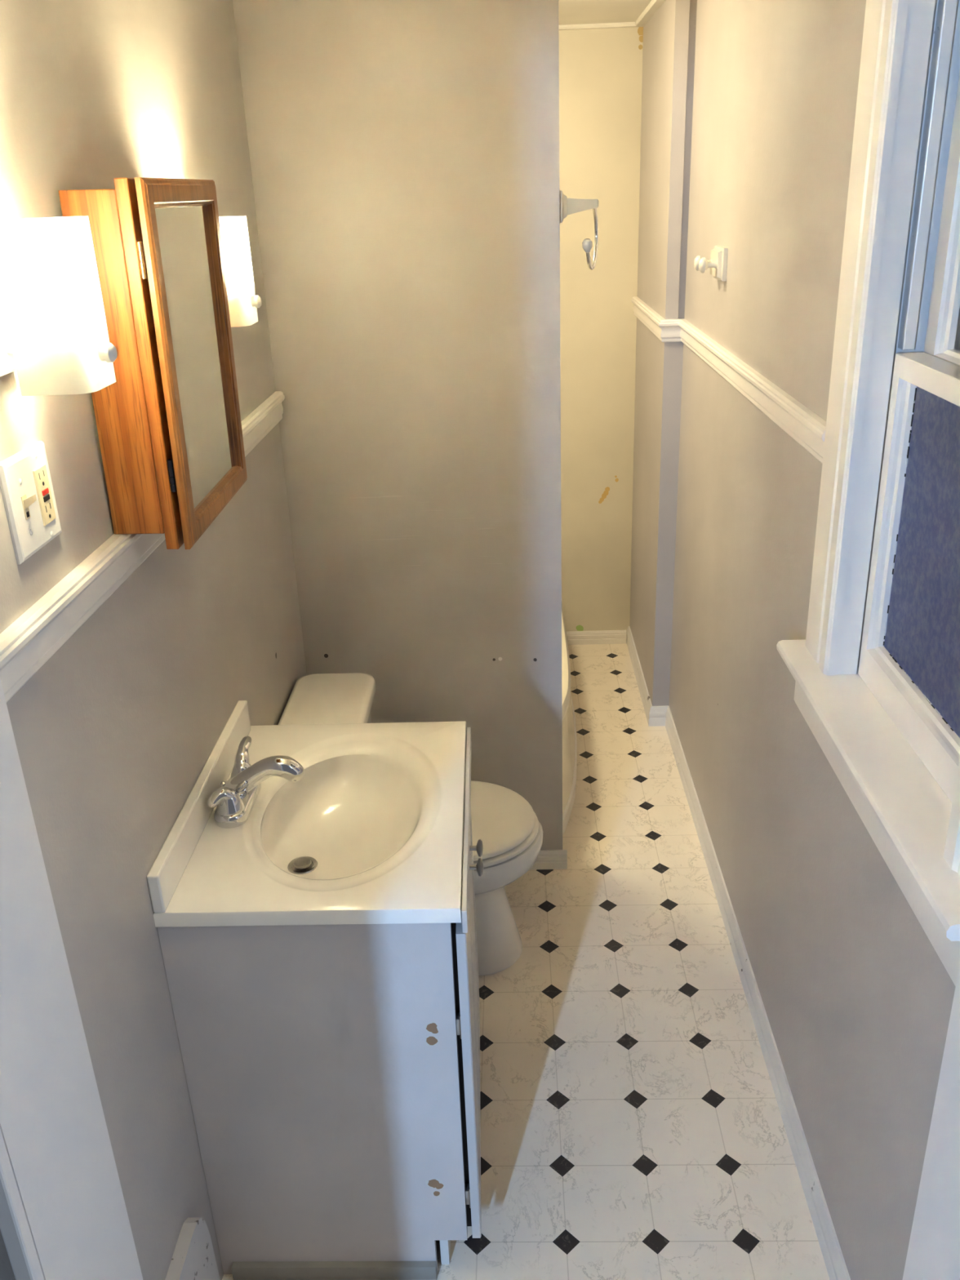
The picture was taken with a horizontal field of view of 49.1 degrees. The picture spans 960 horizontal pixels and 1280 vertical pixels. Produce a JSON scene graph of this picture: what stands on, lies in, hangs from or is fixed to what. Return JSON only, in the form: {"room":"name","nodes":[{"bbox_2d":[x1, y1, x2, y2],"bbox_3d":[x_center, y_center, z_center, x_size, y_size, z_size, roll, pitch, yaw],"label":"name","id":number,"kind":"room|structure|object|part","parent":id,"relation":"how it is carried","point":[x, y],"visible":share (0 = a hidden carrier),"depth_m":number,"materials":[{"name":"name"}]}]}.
{"room":"bathroom","nodes":[
{"label":"bathroom","id":0,"kind":"room"},
{"bbox_2d":[0,1230,15,1279],"bbox_3d":[0.041,0.197,1.055,3.200,2.450,0.185,-1,23,2],"label":"wall","id":1,"kind":"structure","parent":0,"point":[6,1273],"depth_m":1.19,"materials":[{"name":"beige paint"}]},
{"bbox_2d":[0,678,959,1279],"bbox_3d":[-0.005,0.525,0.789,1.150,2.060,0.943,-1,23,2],"label":"door frame","id":2,"kind":"structure","parent":1,"relation":"in","point":[64,1215],"depth_m":1.20,"materials":[{"name":"paint"}]},
{"bbox_3d":[-0.506,0.436,1.043,0.021,2.060,0.020,-1,23,2],"label":"casing","id":3,"kind":"part","parent":2,"relation":"part of","materials":[{"name":"paint"}]},
{"bbox_2d":[0,0,306,1279],"bbox_3d":[-0.555,-0.422,2.703,0.140,2.333,3.305,-1,23,2],"label":"wall","id":4,"kind":"structure","parent":0,"point":[114,733],"depth_m":1.55,"materials":[{"name":"beige paint"}]},
{"bbox_2d":[0,440,62,564],"bbox_3d":[-0.519,-0.163,1.231,0.020,0.116,0.118,-1,23,2],"label":"switch plate","id":5,"kind":"object","parent":4,"relation":"attached to","point":[26,486],"visible":1,"depth_m":1.22,"materials":[{"name":"white plastic"}]},
{"bbox_2d":[32,464,56,525],"bbox_3d":[-0.520,-0.173,1.255,0.003,0.067,0.033,-1,23,2],"label":"outlet","id":6,"kind":"object","parent":5,"relation":"attached to","point":[45,505],"depth_m":1.25,"materials":[{"name":"beige plastic"}]},
{"bbox_2d":[0,215,116,395],"bbox_3d":[-0.468,-0.358,1.127,0.139,0.174,0.092,-1,23,2],"label":"wall sconce","id":7,"kind":"object","parent":4,"relation":"attached to","point":[54,334],"visible":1,"depth_m":1.09,"materials":[{"name":"white glass"}]},
{"bbox_2d":[0,391,284,702],"bbox_3d":[-0.500,-0.260,1.831,0.021,0.068,1.577,-1,23,2],"label":"trim","id":8,"kind":"structure","parent":4,"relation":"attached to","point":[31,640],"depth_m":1.33,"materials":[{"name":"white paint"}]},
{"bbox_2d":[58,177,247,549],"bbox_3d":[-0.462,-0.424,1.569,0.110,0.483,0.383,-1,23,2],"label":"medicine cabinet","id":9,"kind":"object","parent":4,"relation":"attached to","point":[169,425],"visible":1,"depth_m":1.45,"materials":[{"name":"brown wood"}]},
{"bbox_3d":[-0.436,-0.425,1.570,0.018,0.483,0.380,-1,23,2],"label":"frame","id":10,"kind":"part","parent":9,"relation":"part of","materials":[{"name":"brown wood"}]},
{"bbox_3d":[-0.417,-0.425,1.569,0.020,0.483,0.380,-1,23,2],"label":"door","id":11,"kind":"part","parent":9,"relation":"part of","materials":[{"name":"brown wood"}]},
{"bbox_2d":[155,205,235,511],"bbox_3d":[-0.421,-0.425,1.569,0.008,0.414,0.311,-1,23,2],"label":"mirror","id":12,"kind":"object","parent":9,"relation":"attached to","point":[188,245],"depth_m":1.58,"materials":[{"name":"clear glass"}]},
{"bbox_2d":[164,1217,220,1279],"bbox_3d":[-0.472,1.113,1.710,0.022,0.287,0.243,-1,23,2],"label":"baseboard","id":13,"kind":"structure","parent":4,"relation":"attached to","point":[193,1258],"depth_m":1.71,"materials":[{"name":"white wood"}]},
{"bbox_2d":[146,700,250,912],"bbox_3d":[-0.487,0.271,1.874,0.019,0.069,0.596,-1,23,2],"label":"backsplash","id":14,"kind":"structure","parent":4,"relation":"attached to","point":[163,877],"depth_m":1.78,"materials":[{"name":"white ceramic"}]},
{"bbox_2d":[218,215,261,327],"bbox_3d":[-0.451,-0.633,1.807,0.139,0.174,0.092,-1,23,2],"label":"wall sconce","id":15,"kind":"object","parent":4,"relation":"attached to","point":[242,300],"visible":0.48,"depth_m":1.78,"materials":[{"name":"white glass"}]},
{"bbox_2d":[232,0,562,849],"bbox_3d":[-0.142,-0.421,2.663,0.688,2.333,0.095,-1,23,2],"label":"wall","id":16,"kind":"structure","parent":0,"point":[404,154],"depth_m":2.49,"materials":[{"name":"beige paint"}]},
{"bbox_2d":[529,849,567,869],"bbox_3d":[0.036,0.642,3.056,0.433,0.058,0.013,-1,23,2],"label":"baseboard","id":17,"kind":"structure","parent":16,"relation":"attached to","point":[546,859],"depth_m":3.04,"materials":[{"name":"white paint"}]},
{"bbox_2d":[559,190,598,270],"bbox_3d":[0.231,-0.945,2.425,0.097,0.174,0.151,-1,23,2],"label":"towel ring","id":18,"kind":"object","parent":16,"relation":"attached to","point":[567,206],"visible":1,"depth_m":2.40,"materials":[{"name":"beige ceramic"}]},
{"bbox_3d":[0.189,-0.994,2.410,0.018,0.068,0.068,-1,23,2],"label":"wall plate","id":19,"kind":"part","parent":18,"relation":"part of","materials":[{"name":"beige ceramic"}]},
{"bbox_3d":[0.234,-0.995,2.408,0.074,0.037,0.036,-1,23,2],"label":"arm","id":20,"kind":"part","parent":18,"relation":"part of","materials":[{"name":"beige ceramic"}]},
{"bbox_2d":[222,643,830,1279],"bbox_3d":[0.088,1.290,1.689,3.200,0.060,6.490,-1,23,2],"label":"floor","id":21,"kind":"structure","parent":0,"point":[633,1127],"depth_m":2.36,"materials":[{"name":"white tile"}]},
{"bbox_2d":[157,727,483,1279],"bbox_3d":[-0.238,0.677,2.039,0.511,0.814,0.609,-1,23,2],"label":"vanity cabinet","id":22,"kind":"object","parent":21,"relation":"on","point":[332,1072],"visible":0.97,"depth_m":1.76,"materials":[{"name":"grey paint"}]},
{"bbox_2d":[146,700,466,927],"bbox_3d":[-0.258,0.320,1.900,0.473,0.195,0.616,-1,23,2],"label":"sink","id":23,"kind":"object","parent":22,"relation":"in","point":[371,829],"visible":0.96,"depth_m":1.88,"materials":[{"name":"white ceramic"}]},
{"bbox_2d":[207,736,304,828],"bbox_3d":[-0.391,0.243,1.896,0.159,0.094,0.202,-1,23,2],"label":"faucet","id":24,"kind":"object","parent":23,"relation":"on","point":[235,798],"visible":1,"depth_m":1.85,"materials":[{"name":"silver metal"}]},
{"bbox_3d":[-0.450,0.271,1.825,0.051,0.030,0.029,-14,26,-25],"label":"lever","id":25,"kind":"part","parent":24,"relation":"part of","materials":[{"name":"silver metal"}]},
{"bbox_3d":[-0.461,0.266,1.886,0.012,0.028,0.012,-1,23,2],"label":"lift rod","id":26,"kind":"part","parent":24,"relation":"part of","materials":[{"name":"silver metal"}]},
{"bbox_3d":[-0.438,0.279,1.836,0.049,0.039,0.049,-1,23,2],"label":"handle","id":27,"kind":"part","parent":24,"relation":"part of","materials":[{"name":"silver metal"}]},
{"bbox_3d":[-0.436,0.239,1.928,0.049,0.039,0.049,-1,23,2],"label":"handle","id":28,"kind":"part","parent":24,"relation":"part of","materials":[{"name":"silver metal"}]},
{"bbox_3d":[-0.436,0.217,1.949,0.030,0.048,0.087,-1,23,2],"label":"lever","id":29,"kind":"part","parent":24,"relation":"part of","materials":[{"name":"silver metal"}]},
{"bbox_3d":[-0.386,0.246,1.875,0.148,0.084,0.040,-1,23,2],"label":"spout","id":30,"kind":"part","parent":24,"relation":"part of","materials":[{"name":"silver metal"}]},
{"bbox_3d":[-0.259,0.798,1.784,0.456,0.793,0.016,-1,23,2],"label":"panel","id":31,"kind":"part","parent":22,"relation":"part of","materials":[{"name":"grey paint"}]},
{"bbox_3d":[-0.266,1.153,1.920,0.373,0.034,0.014,-1,23,2],"label":"shoe moulding","id":32,"kind":"part","parent":22,"relation":"part of","materials":[{"name":"white wood"}]},
{"bbox_3d":[-0.037,0.638,2.028,0.018,0.700,0.550,-2,23,1],"label":"frame","id":33,"kind":"part","parent":22,"relation":"part of","materials":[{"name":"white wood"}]},
{"bbox_3d":[-0.023,0.315,1.885,0.009,0.042,0.597,-2,23,1],"label":"rail","id":34,"kind":"part","parent":22,"relation":"part of","materials":[{"name":"grey paint"}]},
{"bbox_3d":[-0.018,0.707,1.891,0.016,0.676,0.295,-2,23,1],"label":"door","id":35,"kind":"part","parent":22,"relation":"part of","materials":[{"name":"grey paint"}]},
{"bbox_3d":[-0.020,0.589,2.166,0.016,0.676,0.297,-2,23,1],"label":"door","id":36,"kind":"part","parent":22,"relation":"part of","materials":[{"name":"grey paint"}]},
{"bbox_3d":[-0.007,0.387,1.951,0.027,0.033,0.033,-1,23,2],"label":"knob","id":37,"kind":"part","parent":22,"relation":"part of","materials":[{"name":"silver metal"}]},
{"bbox_3d":[-0.007,0.410,1.896,0.027,0.033,0.033,-1,23,2],"label":"knob","id":38,"kind":"part","parent":22,"relation":"part of","materials":[{"name":"silver metal"}]},
{"bbox_2d":[278,672,542,975],"bbox_3d":[-0.151,0.489,2.614,0.616,0.701,0.460,-1,23,2],"label":"toilet","id":39,"kind":"object","parent":21,"relation":"on","point":[510,832],"visible":0.37,"depth_m":2.58,"materials":[{"name":"white ceramic"}]},
{"bbox_3d":[-0.370,0.189,2.490,0.202,0.038,0.460,-1,23,2],"label":"tank lid","id":40,"kind":"part","parent":39,"relation":"part of","materials":[{"name":"white ceramic"}]},
{"bbox_3d":[-0.369,0.355,2.562,0.186,0.322,0.440,-1,23,2],"label":"tank","id":41,"kind":"part","parent":39,"relation":"part of","materials":[{"name":"white ceramic"}]},
{"bbox_3d":[-0.063,0.442,2.597,0.396,0.020,0.356,-1,23,2],"label":"lid","id":42,"kind":"part","parent":39,"relation":"part of","materials":[{"name":"white plastic"}]},
{"bbox_3d":[-0.055,0.461,2.605,0.400,0.017,0.364,-1,23,2],"label":"seat","id":43,"kind":"part","parent":39,"relation":"part of","materials":[{"name":"white plastic"}]},
{"bbox_3d":[-0.085,0.639,2.682,0.496,0.367,0.364,-1,23,2],"label":"bowl","id":44,"kind":"part","parent":39,"relation":"part of","materials":[{"name":"white ceramic"}]},
{"bbox_2d":[561,603,577,835],"bbox_3d":[-0.043,0.138,3.780,0.768,0.420,1.515,-1,23,2],"label":"bathtub","id":45,"kind":"object","parent":21,"relation":"on","point":[569,728],"visible":0.18,"depth_m":3.32,"materials":[{"name":"beige ceramic"}]},
{"bbox_2d":[558,26,643,634],"bbox_3d":[0.079,-1.069,4.155,1.057,2.333,0.100,-1,23,2],"label":"wall","id":46,"kind":"structure","parent":0,"point":[601,69],"depth_m":4.03,"materials":[{"name":"beige paint"}]},
{"bbox_2d":[565,630,626,644],"bbox_3d":[0.419,-0.009,4.540,0.426,0.058,0.013,-1,23,2],"label":"baseboard","id":47,"kind":"structure","parent":46,"relation":"attached to","point":[602,637],"depth_m":4.53,"materials":[{"name":"white paint"}]},
{"bbox_2d":[558,0,652,25],"bbox_3d":[0.034,-1.509,2.122,1.427,0.080,3.490,-1,23,2],"label":"ceiling","id":48,"kind":"structure","parent":0,"point":[570,11],"depth_m":3.35,"materials":[{"name":"paint"}]},
{"bbox_2d":[629,0,955,1279],"bbox_3d":[0.676,-0.416,2.578,0.215,2.333,3.485,-1,23,2],"label":"wall","id":49,"kind":"structure","parent":0,"point":[748,107],"depth_m":2.24,"materials":[{"name":"beige paint"}]},
{"bbox_2d":[558,0,666,30],"bbox_3d":[0.362,-1.973,3.292,0.390,0.012,0.760,-1,23,2],"label":"trim","id":50,"kind":"structure","parent":49,"relation":"attached to","point":[654,5],"depth_m":3.61,"materials":[{"name":"paint"}]},
{"bbox_2d":[693,245,728,280],"bbox_3d":[0.587,-0.962,2.686,0.066,0.078,0.120,-1,23,2],"label":"robe hook","id":51,"kind":"object","parent":49,"relation":"attached to","point":[717,263],"visible":1,"depth_m":2.65,"materials":[{"name":"white ceramic"}]},
{"bbox_3d":[0.609,-0.963,2.685,0.022,0.078,0.120,-1,23,2],"label":"plate","id":52,"kind":"part","parent":51,"relation":"part of","materials":[{"name":"white ceramic"}]},
{"bbox_2d":[631,296,826,463],"bbox_3d":[0.591,-0.800,2.900,0.081,0.069,2.395,-1,23,2],"label":"trim","id":53,"kind":"structure","parent":49,"relation":"attached to","point":[807,428],"depth_m":2.37,"materials":[{"name":"white paint"}]},
{"bbox_2d":[626,626,850,1279],"bbox_3d":[0.634,0.598,3.083,0.073,0.076,3.160,-1,23,2],"label":"baseboard","id":54,"kind":"structure","parent":49,"relation":"attached to","point":[656,716],"depth_m":2.43,"materials":[{"name":"white paint"}]},
{"bbox_2d":[776,0,959,986],"bbox_3d":[0.631,-0.371,1.350,0.214,1.360,0.824,-1,23,2],"label":"window","id":55,"kind":"structure","parent":49,"relation":"in","point":[875,671],"depth_m":1.56,"materials":[{"name":"white paint"}]},
{"bbox_3d":[0.586,-0.484,1.653,0.020,1.128,0.135,-1,23,2],"label":"casing","id":56,"kind":"part","parent":55,"relation":"part of","materials":[{"name":"white paint"}]},
{"bbox_3d":[0.657,-0.085,1.462,0.042,0.539,0.530,-1,23,2],"label":"sash","id":57,"kind":"part","parent":55,"relation":"part of","materials":[{"name":"white paint"}]},
{"bbox_3d":[0.663,-0.097,1.456,0.004,0.439,0.466,-1,23,2],"label":"glass pane","id":58,"kind":"part","parent":55,"relation":"part of","materials":[{"name":"blue glass"}]},
{"bbox_3d":[0.686,-0.579,1.256,0.038,0.603,0.558,-1,23,2],"label":"sash","id":59,"kind":"part","parent":55,"relation":"part of","materials":[{"name":"white paint"}]},
{"bbox_3d":[0.571,-0.222,1.042,0.020,1.128,0.135,-1,23,2],"label":"casing","id":60,"kind":"part","parent":55,"relation":"part of","materials":[{"name":"white paint"}]},
{"bbox_3d":[0.694,-0.575,1.257,0.004,0.512,0.464,-1,23,2],"label":"glass pane","id":61,"kind":"part","parent":55,"relation":"part of","materials":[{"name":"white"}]}
]}

